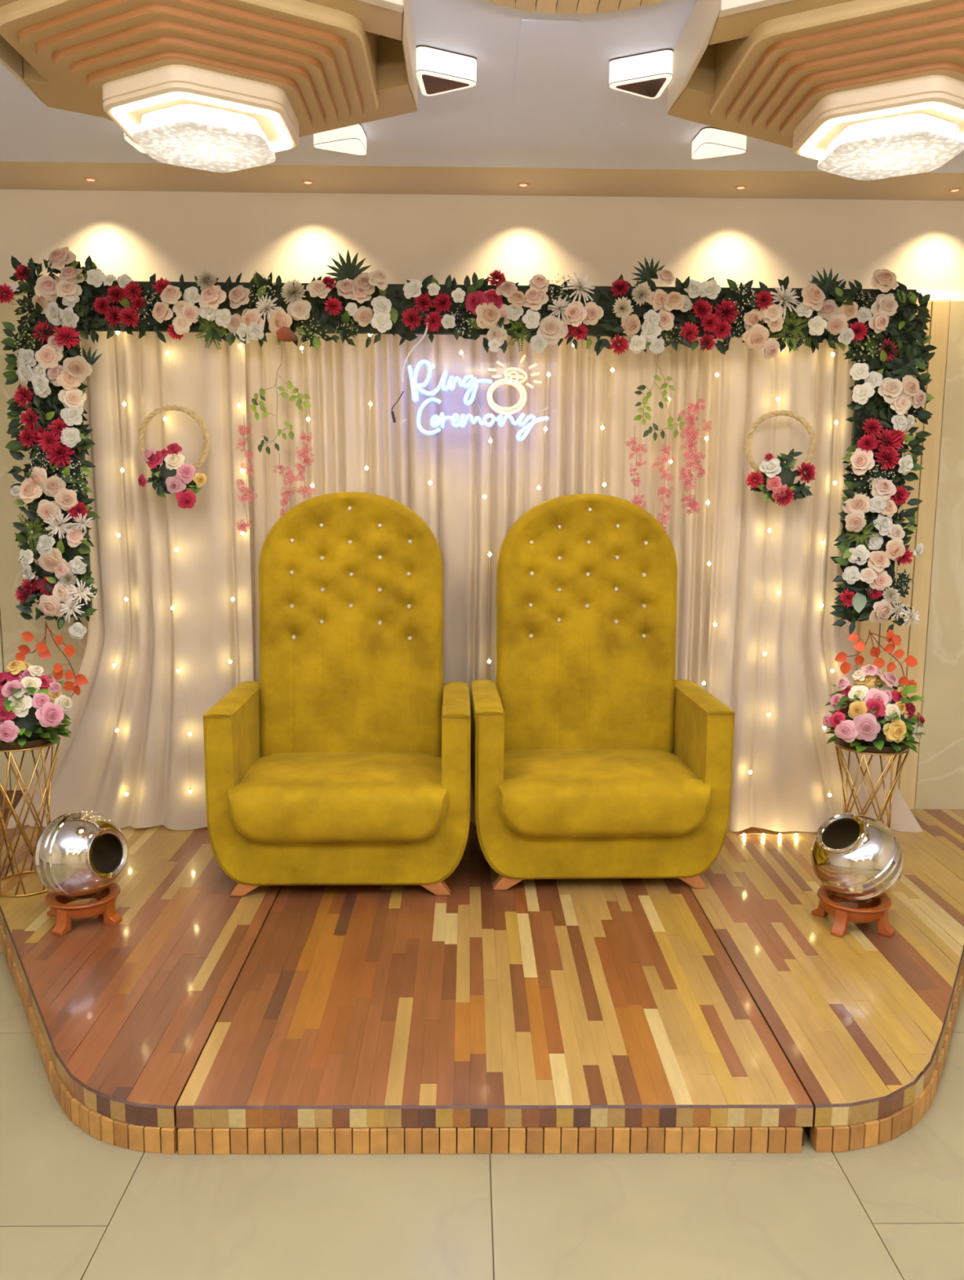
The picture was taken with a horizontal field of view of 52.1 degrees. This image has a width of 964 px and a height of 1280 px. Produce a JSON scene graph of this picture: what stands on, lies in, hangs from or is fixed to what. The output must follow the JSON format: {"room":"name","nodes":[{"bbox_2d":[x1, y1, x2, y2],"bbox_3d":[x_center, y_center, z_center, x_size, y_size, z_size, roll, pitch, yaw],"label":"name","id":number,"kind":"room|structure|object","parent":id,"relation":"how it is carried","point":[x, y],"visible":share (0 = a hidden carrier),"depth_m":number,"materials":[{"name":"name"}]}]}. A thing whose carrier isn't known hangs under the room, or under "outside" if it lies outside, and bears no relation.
{"room":"event space","nodes":[
{"label":"event space","id":0,"kind":"room"},
{"bbox_2d":[0,320,102,639],"bbox_3d":[-1.661,-0.615,3.852,0.387,1.236,0.129,0,8,-1],"label":"flower garland","id":1,"kind":"object","parent":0,"point":[53,369],"visible":1,"depth_m":3.84,"materials":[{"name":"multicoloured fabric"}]},
{"bbox_2d":[15,620,88,698],"bbox_3d":[-1.718,0.170,3.940,0.284,0.500,0.031,0,8,-1],"label":"leaf","id":2,"kind":"object","parent":1,"relation":"hanging from","point":[43,651],"visible":0.91,"depth_m":3.93,"materials":[{"name":"orange plant"}]},
{"bbox_2d":[0,246,930,359],"bbox_3d":[-0.051,-1.290,3.779,3.600,0.405,0.128,0,8,-1],"label":"flower garland","id":3,"kind":"object","parent":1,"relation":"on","point":[544,312],"visible":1,"depth_m":3.78,"materials":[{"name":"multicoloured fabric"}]},
{"bbox_2d":[112,331,128,795],"bbox_3d":[-1.453,-0.306,3.968,0.101,1.926,0.020,0,8,-1],"label":"string","id":4,"kind":"object","parent":3,"relation":"hanging from","point":[124,404],"visible":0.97,"depth_m":3.97,"materials":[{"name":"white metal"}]},
{"bbox_2d":[137,336,209,508],"bbox_3d":[-1.204,-0.858,3.826,0.279,0.690,0.132,0,8,-1],"label":"wreath","id":5,"kind":"object","parent":3,"relation":"hanging from","point":[173,475],"visible":1,"depth_m":3.82,"materials":[{"name":"wicker"}]},
{"bbox_2d":[163,332,191,792],"bbox_3d":[-1.225,-0.312,3.970,0.067,1.913,0.020,0,8,-1],"label":"string","id":6,"kind":"object","parent":3,"relation":"hanging from","point":[165,419],"visible":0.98,"depth_m":3.99,"materials":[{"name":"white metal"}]},
{"bbox_2d":[228,342,244,663],"bbox_3d":[-0.985,-0.581,3.936,0.089,1.366,0.020,0,8,-1],"label":"string","id":7,"kind":"object","parent":3,"relation":"hanging from","point":[240,345],"visible":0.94,"depth_m":3.95,"materials":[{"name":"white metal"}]},
{"bbox_2d":[250,342,311,454],"bbox_3d":[-0.787,-0.942,3.857,0.234,0.430,0.029,0,8,-4],"label":"vine","id":8,"kind":"object","parent":3,"relation":"hanging from","point":[289,384],"visible":1,"depth_m":3.86,"materials":[{"name":"green plant"}]},
{"bbox_2d":[235,414,257,534],"bbox_3d":[-0.932,-0.650,3.890,0.095,0.471,0.028,0,8,-4],"label":"strand","id":9,"kind":"object","parent":8,"relation":"hanging from","point":[242,526],"visible":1,"depth_m":3.90,"materials":[{"name":"pink plant"}]},
{"bbox_2d":[273,453,296,516],"bbox_3d":[-0.780,-0.610,3.899,0.093,0.253,0.029,0,8,-1],"label":"strand","id":10,"kind":"object","parent":8,"relation":"hanging from","point":[291,478],"visible":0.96,"depth_m":3.90,"materials":[{"name":"pink plant"}]},
{"bbox_2d":[293,422,315,498],"bbox_3d":[-0.699,-0.706,3.885,0.090,0.302,0.029,0,8,-1],"label":"strand","id":11,"kind":"object","parent":8,"relation":"hanging from","point":[304,457],"visible":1,"depth_m":3.88,"materials":[{"name":"pink plant"}]},
{"bbox_2d":[300,335,314,487],"bbox_3d":[-0.690,-0.933,3.890,0.047,0.653,0.020,0,8,-1],"label":"string","id":12,"kind":"object","parent":3,"relation":"hanging from","point":[301,344],"visible":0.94,"depth_m":3.89,"materials":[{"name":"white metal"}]},
{"bbox_2d":[364,333,372,470],"bbox_3d":[-0.448,-0.966,3.888,0.032,0.583,0.020,0,8,-1],"label":"string","id":13,"kind":"object","parent":3,"relation":"hanging from","point":[369,335],"visible":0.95,"depth_m":3.89,"materials":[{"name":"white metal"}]},
{"bbox_2d":[428,340,435,484],"bbox_3d":[-0.199,-0.937,3.896,0.025,0.639,0.020,0,8,-1],"label":"string","id":14,"kind":"object","parent":3,"relation":"hanging from","point":[433,362],"visible":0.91,"depth_m":3.88,"materials":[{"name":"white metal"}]},
{"bbox_2d":[391,315,557,440],"bbox_3d":[-0.029,-0.998,3.839,0.652,0.501,0.056,0,8,-1],"label":"sign","id":15,"kind":"object","parent":3,"relation":"hanging from","point":[473,384],"visible":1,"depth_m":3.85,"materials":[{"name":"white plastic"}]},
{"bbox_2d":[459,341,492,662],"bbox_3d":[-0.025,-0.579,3.949,0.133,1.360,0.020,0,8,-1],"label":"string","id":16,"kind":"object","parent":3,"relation":"hanging from","point":[460,352],"visible":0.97,"depth_m":3.94,"materials":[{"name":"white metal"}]},
{"bbox_2d":[537,344,550,489],"bbox_3d":[0.246,-0.926,3.904,0.046,0.656,0.020,0,8,-1],"label":"string","id":17,"kind":"object","parent":3,"relation":"hanging from","point":[548,373],"visible":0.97,"depth_m":3.91,"materials":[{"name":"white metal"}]},
{"bbox_2d":[572,338,613,486],"bbox_3d":[0.435,-0.933,3.905,0.168,0.641,0.020,0,8,-1],"label":"string","id":18,"kind":"object","parent":3,"relation":"hanging from","point":[611,369],"visible":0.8,"depth_m":3.91,"materials":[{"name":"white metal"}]},
{"bbox_2d":[633,353,684,440],"bbox_3d":[0.697,-0.960,3.875,0.201,0.354,0.026,0,8,-1],"label":"vine","id":19,"kind":"object","parent":3,"relation":"hanging from","point":[645,400],"visible":0.98,"depth_m":3.88,"materials":[{"name":"green plant"}]},
{"bbox_2d":[625,425,647,510],"bbox_3d":[0.611,-0.672,3.908,0.093,0.350,0.030,0,8,-1],"label":"strand","id":20,"kind":"object","parent":19,"relation":"hanging from","point":[633,442],"visible":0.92,"depth_m":3.91,"materials":[{"name":"pink plant"}]},
{"bbox_2d":[651,437,675,532],"bbox_3d":[0.716,-0.602,3.920,0.094,0.420,0.031,1,8,6],"label":"strand","id":21,"kind":"object","parent":19,"relation":"hanging from","point":[664,473],"visible":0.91,"depth_m":3.92,"materials":[{"name":"pink plant"}]},
{"bbox_2d":[676,388,711,514],"bbox_3d":[0.835,-0.743,3.901,0.142,0.491,0.037,0,8,-1],"label":"strand","id":22,"kind":"object","parent":19,"relation":"hanging from","point":[688,434],"visible":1,"depth_m":3.90,"materials":[{"name":"pink plant"}]},
{"bbox_2d":[654,344,672,518],"bbox_3d":[0.725,-0.856,3.921,0.072,0.793,0.020,0,8,-1],"label":"string","id":23,"kind":"object","parent":3,"relation":"hanging from","point":[669,344],"visible":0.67,"depth_m":3.91,"materials":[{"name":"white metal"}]},
{"bbox_2d":[702,350,719,684],"bbox_3d":[0.924,-0.531,3.969,0.078,1.447,0.020,0,8,-1],"label":"string","id":24,"kind":"object","parent":3,"relation":"hanging from","point":[717,372],"visible":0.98,"depth_m":3.96,"materials":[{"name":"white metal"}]},
{"bbox_2d":[748,337,783,773],"bbox_3d":[1.169,-0.344,3.999,0.098,1.823,0.020,0,8,-1],"label":"string","id":25,"kind":"object","parent":3,"relation":"hanging from","point":[777,398],"visible":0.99,"depth_m":4.01,"materials":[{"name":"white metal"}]},
{"bbox_2d":[744,348,817,506],"bbox_3d":[1.176,-0.857,3.852,0.286,0.666,0.147,0,8,-1],"label":"hoop","id":26,"kind":"object","parent":3,"relation":"hanging from","point":[775,475],"visible":1,"depth_m":3.86,"materials":[{"name":"wicker"}]},
{"bbox_2d":[820,348,837,796],"bbox_3d":[1.421,-0.294,4.010,0.103,1.920,0.020,0,8,-1],"label":"string","id":27,"kind":"object","parent":3,"relation":"hanging from","point":[833,353],"visible":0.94,"depth_m":4.00,"materials":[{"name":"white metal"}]},
{"bbox_2d":[830,321,937,634],"bbox_3d":[1.585,-0.623,3.896,0.364,1.225,0.129,0,8,-1],"label":"flower garland","id":28,"kind":"object","parent":3,"relation":"hanging from","point":[873,536],"visible":0.98,"depth_m":3.89,"materials":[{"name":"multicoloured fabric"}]},
{"bbox_2d":[834,628,918,686],"bbox_3d":[1.592,0.083,3.975,0.342,0.256,0.031,0,8,-1],"label":"leaf","id":29,"kind":"object","parent":28,"relation":"hanging from","point":[910,660],"visible":0.97,"depth_m":3.97,"materials":[{"name":"orange plant"}]},
{"bbox_2d":[0,942,963,1279],"bbox_3d":[0.081,1.468,0.762,7.400,0.120,8.662,0,8,-1],"label":"floor","id":30,"kind":"structure","parent":0,"point":[75,1204],"depth_m":2.11,"materials":[{"name":"beige tile"}]},
{"bbox_2d":[0,807,282,1154],"bbox_3d":[-1.530,0.969,3.370,1.618,0.115,2.250,0,8,-1],"label":"stage platform","id":31,"kind":"object","parent":30,"relation":"on","point":[121,1017],"visible":0.78,"depth_m":2.90,"materials":[{"name":"brown wood"}]},
{"bbox_2d":[0,727,61,897],"bbox_3d":[-1.638,0.607,3.528,0.268,0.554,0.268,0,8,-1],"label":"plant stand","id":32,"kind":"object","parent":31,"relation":"on","point":[41,743],"visible":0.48,"depth_m":3.48,"materials":[{"name":"brown metal"}]},
{"bbox_2d":[0,727,58,750],"bbox_3d":[-1.636,0.348,3.491,0.260,0.030,0.260,0,8,-1],"label":"tray","id":33,"kind":"object","parent":32,"relation":"on","point":[41,743],"depth_m":3.40,"materials":[{"name":"brown wood"}]},
{"bbox_2d":[0,660,72,746],"bbox_3d":[-1.625,0.217,3.473,0.379,0.290,0.353,0,8,-1],"label":"flower bouquet","id":34,"kind":"object","parent":32,"relation":"on","point":[28,712],"visible":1,"depth_m":3.39,"materials":[{"name":"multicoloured plant"}]},
{"bbox_2d":[44,882,122,935],"bbox_3d":[-1.321,0.881,3.273,0.233,0.090,0.233,-4,9,-29],"label":"stand","id":35,"kind":"object","parent":31,"relation":"on","point":[104,904],"visible":0.75,"depth_m":3.20,"materials":[{"name":"wood"}]},
{"bbox_2d":[32,810,128,898],"bbox_3d":[-1.317,0.706,3.247,0.280,0.287,0.284,5,9,28],"label":"steel pot","id":36,"kind":"object","parent":35,"relation":"on","point":[79,854],"visible":1,"depth_m":3.16,"materials":[{"name":"silver metal"}]},
{"bbox_2d":[3,331,253,830],"bbox_3d":[-1.474,-0.260,4.021,1.062,2.133,0.100,0,8,-1],"label":"curtain","id":37,"kind":"object","parent":31,"relation":"on","point":[153,725],"visible":0.7,"depth_m":4.04,"materials":[{"name":"beige fabric"}]},
{"bbox_3d":[-0.051,-0.332,4.255,3.260,2.234,0.140,0,8,-1],"label":"stand","id":38,"kind":"object","parent":31,"relation":"on","visible":0},
{"bbox_2d":[244,333,720,824],"bbox_3d":[-0.009,-0.261,4.103,1.960,2.133,0.111,0,8,-1],"label":"curtain","id":39,"kind":"object","parent":38,"relation":"hanging from","point":[402,460],"visible":0.23,"depth_m":4.03,"materials":[{"name":"beige fabric"}]},
{"bbox_2d":[176,821,813,1154],"bbox_3d":[0.017,0.978,3.388,1.473,0.115,2.241,0,8,-1],"label":"stage platform","id":40,"kind":"object","parent":30,"relation":"on","point":[601,1015],"visible":0.78,"depth_m":2.60,"materials":[{"name":"beige wood"}]},
{"bbox_2d":[203,492,471,896],"bbox_3d":[-0.502,0.166,3.640,0.912,1.413,0.696,0,8,-2],"label":"chair","id":41,"kind":"object","parent":40,"relation":"on","point":[347,762],"visible":1,"depth_m":3.77,"materials":[{"name":"yellow fabric"}]},
{"bbox_2d":[227,751,447,842],"bbox_3d":[-0.502,0.568,3.608,0.754,0.219,0.520,0,8,-2],"label":"seat cushion","id":42,"kind":"object","parent":41,"relation":"on","point":[273,797],"depth_m":3.37,"materials":[{"name":"yellow fabric"}]},
{"bbox_2d":[470,493,734,889],"bbox_3d":[0.423,0.162,3.718,0.912,1.413,0.696,0,8,-2],"label":"chair","id":43,"kind":"object","parent":40,"relation":"on","point":[589,758],"visible":1,"depth_m":3.84,"materials":[{"name":"yellow fabric"}]},
{"bbox_2d":[497,748,711,837],"bbox_3d":[0.424,0.563,3.687,0.754,0.219,0.520,0,8,-2],"label":"seat cushion","id":44,"kind":"object","parent":43,"relation":"on","point":[543,793],"depth_m":3.45,"materials":[{"name":"yellow fabric"}]},
{"bbox_2d":[686,808,963,1152],"bbox_3d":[1.563,0.985,3.417,1.611,0.115,2.251,0,8,-1],"label":"stage platform","id":45,"kind":"object","parent":30,"relation":"on","point":[864,1019],"visible":0.8,"depth_m":2.96,"materials":[{"name":"brown wood"}]},
{"bbox_2d":[739,833,798,836],"bbox_3d":[1.205,0.815,4.128,0.260,0.014,0.024,0,8,-1],"label":"string","id":46,"kind":"object","parent":45,"relation":"on","point":[743,834],"visible":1,"depth_m":4.12,"materials":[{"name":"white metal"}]},
{"bbox_2d":[706,337,923,831],"bbox_3d":[1.413,-0.245,4.069,0.942,2.133,0.090,0,8,-1],"label":"curtain","id":47,"kind":"object","parent":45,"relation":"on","point":[786,789],"visible":0.77,"depth_m":4.08,"materials":[{"name":"beige fabric"}]},
{"bbox_2d":[811,885,895,937],"bbox_3d":[1.232,0.896,3.275,0.233,0.096,0.233,0,8,-3],"label":"stand","id":48,"kind":"object","parent":45,"relation":"on","point":[877,910],"visible":0.86,"depth_m":3.20,"materials":[{"name":"wood"}]},
{"bbox_2d":[810,813,903,902],"bbox_3d":[1.238,0.715,3.260,0.286,0.294,0.287,0,8,-1],"label":"steel pot","id":49,"kind":"object","parent":48,"relation":"on","point":[856,858],"visible":1,"depth_m":3.17,"materials":[{"name":"silver metal"}]},
{"bbox_2d":[833,738,909,829],"bbox_3d":[1.471,0.622,3.765,0.268,0.504,0.268,0,8,-1],"label":"plant stand","id":50,"kind":"object","parent":45,"relation":"on","point":[873,750],"visible":0.38,"depth_m":3.70,"materials":[{"name":"brown metal"}]},
{"bbox_2d":[835,738,907,753],"bbox_3d":[1.472,0.387,3.732,0.260,0.030,0.260,0,8,-1],"label":"tray","id":51,"kind":"object","parent":50,"relation":"on","point":[844,745],"depth_m":3.63,"materials":[{"name":"brown wood"}]},
{"bbox_2d":[822,664,925,753],"bbox_3d":[1.474,0.248,3.715,0.391,0.312,0.369,0,8,-1],"label":"flower bouquet","id":52,"kind":"object","parent":50,"relation":"on","point":[864,715],"visible":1,"depth_m":3.62,"materials":[{"name":"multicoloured plant"}]},
{"bbox_2d":[0,189,963,809],"bbox_3d":[0.038,-0.520,4.396,7.400,3.000,0.180,0,8,-1],"label":"wall","id":53,"kind":"structure","parent":0,"point":[140,235],"depth_m":4.18,"materials":[{"name":"paint"}]},
{"bbox_2d":[0,790,25,807],"bbox_3d":[-2.759,0.712,4.442,1.820,0.075,0.011,0,8,-1],"label":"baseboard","id":54,"kind":"structure","parent":53,"relation":"attached to","point":[18,795],"depth_m":4.45,"materials":[{"name":"brown wood"}]},
{"bbox_2d":[0,0,963,173],"bbox_3d":[0.106,-1.282,0.022,7.400,0.006,7.600,0,8,-1],"label":"ceiling","id":55,"kind":"structure","parent":0,"point":[596,125],"depth_m":3.36,"materials":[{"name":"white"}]},
{"bbox_2d":[124,133,146,153],"bbox_3d":[-1.144,-1.731,3.389,0.131,0.066,0.161,0,8,-1],"label":"lamp","id":56,"kind":"object","parent":55,"relation":"attached to","point":[127,139],"visible":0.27,"depth_m":3.38,"materials":[{"name":"white plastic"}]},
{"bbox_2d":[127,137,146,152],"bbox_3d":[-1.145,-1.700,3.393,0.112,0.002,0.138,0,8,-1],"label":"diffuser","id":57,"kind":"object","parent":56,"relation":"attached to","point":[138,147],"depth_m":3.39,"materials":[{"name":"white plastic"}]},
{"bbox_2d":[0,0,417,137],"bbox_3d":[-0.720,-1.514,2.553,1.074,0.256,1.236,0,8,-1],"label":"ceiling medallion","id":58,"kind":"object","parent":55,"relation":"attached to","point":[329,59],"visible":0.75,"depth_m":2.33,"materials":[{"name":"laminate"}]},
{"bbox_2d":[102,64,299,173],"bbox_3d":[-0.721,-1.333,2.574,0.454,0.108,0.506,0,8,-1],"label":"lamp","id":59,"kind":"object","parent":58,"relation":"attached to","point":[186,116],"visible":1,"depth_m":2.45,"materials":[{"name":"beige"}]},
{"bbox_2d":[132,103,275,173],"bbox_3d":[-0.721,-1.307,2.578,0.334,0.056,0.371,0,8,-1],"label":"diffuser","id":60,"kind":"object","parent":59,"relation":"attached to","point":[222,138],"depth_m":2.49,"materials":[{"name":"white glass"}]},
{"bbox_2d":[313,124,367,155],"bbox_3d":[-0.494,-1.734,3.417,0.179,0.058,0.155,0,8,-1],"label":"lamp","id":61,"kind":"object","parent":55,"relation":"attached to","point":[352,140],"visible":0.93,"depth_m":3.38,"materials":[{"name":"white plastic"}]},
{"bbox_2d":[317,141,364,155],"bbox_3d":[-0.492,-1.707,3.421,0.154,0.002,0.133,0,8,-1],"label":"diffuser","id":62,"kind":"object","parent":61,"relation":"attached to","point":[357,148],"depth_m":3.41,"materials":[{"name":"white plastic"}]},
{"bbox_2d":[416,44,476,96],"bbox_3d":[-0.102,-1.646,2.859,0.174,0.072,0.172,0,8,-1],"label":"lamp","id":63,"kind":"object","parent":55,"relation":"attached to","point":[438,71],"visible":0.96,"depth_m":2.82,"materials":[{"name":"white plastic"}]},
{"bbox_2d":[511,19,580,111],"bbox_3d":[0.178,-1.688,2.925,0.155,0.002,0.620,0,8,-1],"label":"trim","id":64,"kind":"structure","parent":55,"relation":"attached to","point":[546,46],"depth_m":2.88,"materials":[{"name":"white paint"}]},
{"bbox_2d":[484,0,665,13],"bbox_3d":[0.227,-1.565,2.140,0.799,0.024,0.800,0,8,-1],"label":"ceiling disc","id":65,"kind":"object","parent":55,"relation":"attached to","point":[562,6],"visible":1,"depth_m":2.49,"materials":[{"name":"brown wood"}]},
{"bbox_2d":[608,48,673,98],"bbox_3d":[0.455,-1.643,2.867,0.174,0.072,0.172,0,8,-1],"label":"lamp","id":66,"kind":"object","parent":55,"relation":"attached to","point":[647,74],"visible":1,"depth_m":2.83,"materials":[{"name":"white plastic"}]},
{"bbox_2d":[691,126,746,159],"bbox_3d":[0.832,-1.728,3.437,0.179,0.058,0.155,0,8,-1],"label":"lamp","id":67,"kind":"object","parent":55,"relation":"attached to","point":[709,142],"visible":0.99,"depth_m":3.40,"materials":[{"name":"white plastic"}]},
{"bbox_2d":[694,145,742,159],"bbox_3d":[0.829,-1.700,3.441,0.154,0.002,0.133,0,8,-1],"label":"diffuser","id":68,"kind":"object","parent":67,"relation":"attached to","point":[701,152],"depth_m":3.43,"materials":[{"name":"white plastic"}]},
{"bbox_2d":[666,0,963,147],"bbox_3d":[1.080,-1.504,2.580,1.074,0.256,1.236,0,8,-1],"label":"ceiling medallion","id":69,"kind":"object","parent":55,"relation":"attached to","point":[754,68],"visible":0.61,"depth_m":2.37,"materials":[{"name":"laminate"}]},
{"bbox_2d":[792,75,963,180],"bbox_3d":[1.079,-1.323,2.600,0.454,0.108,0.506,0,8,-1],"label":"lamp","id":70,"kind":"object","parent":69,"relation":"attached to","point":[912,126],"visible":1,"depth_m":2.48,"materials":[{"name":"beige"}]},
{"bbox_2d":[817,113,963,180],"bbox_3d":[1.079,-1.298,2.604,0.334,0.056,0.371,0,8,-1],"label":"diffuser","id":71,"kind":"object","parent":70,"relation":"attached to","point":[860,146],"depth_m":2.52,"materials":[{"name":"white glass"}]},
{"bbox_2d":[0,161,963,200],"bbox_3d":[0.104,-1.375,0.193,7.700,0.130,8.265,0,8,-1],"label":"ceiling","id":72,"kind":"structure","parent":0,"point":[38,175],"depth_m":3.97,"materials":[{"name":"beige paint"}]},
{"bbox_2d":[84,177,97,182],"bbox_3d":[-1.577,-1.854,3.978,0.052,0.005,0.052,0,8,-1],"label":"recessed light","id":73,"kind":"object","parent":72,"relation":"in","point":[86,179],"visible":1,"depth_m":3.97,"materials":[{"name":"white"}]},
{"bbox_2d":[301,179,314,185],"bbox_3d":[-0.705,-1.850,3.991,0.052,0.005,0.052,0,8,-1],"label":"recessed light","id":74,"kind":"object","parent":72,"relation":"in","point":[306,181],"visible":1,"depth_m":3.99,"materials":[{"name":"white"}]},
{"bbox_2d":[516,182,529,187],"bbox_3d":[0.168,-1.845,4.004,0.052,0.005,0.052,0,8,-1],"label":"recessed light","id":75,"kind":"object","parent":72,"relation":"in","point":[519,184],"visible":1,"depth_m":4.00,"materials":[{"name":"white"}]},
{"bbox_2d":[733,185,746,190],"bbox_3d":[1.053,-1.841,4.017,0.052,0.005,0.052,0,8,-1],"label":"recessed light","id":76,"kind":"object","parent":72,"relation":"in","point":[739,187],"visible":1,"depth_m":4.01,"materials":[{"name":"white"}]},
{"bbox_2d":[947,187,962,192],"bbox_3d":[1.932,-1.836,4.030,0.052,0.005,0.052,0,8,-1],"label":"recessed light","id":77,"kind":"object","parent":72,"relation":"in","point":[955,189],"visible":1,"depth_m":4.02,"materials":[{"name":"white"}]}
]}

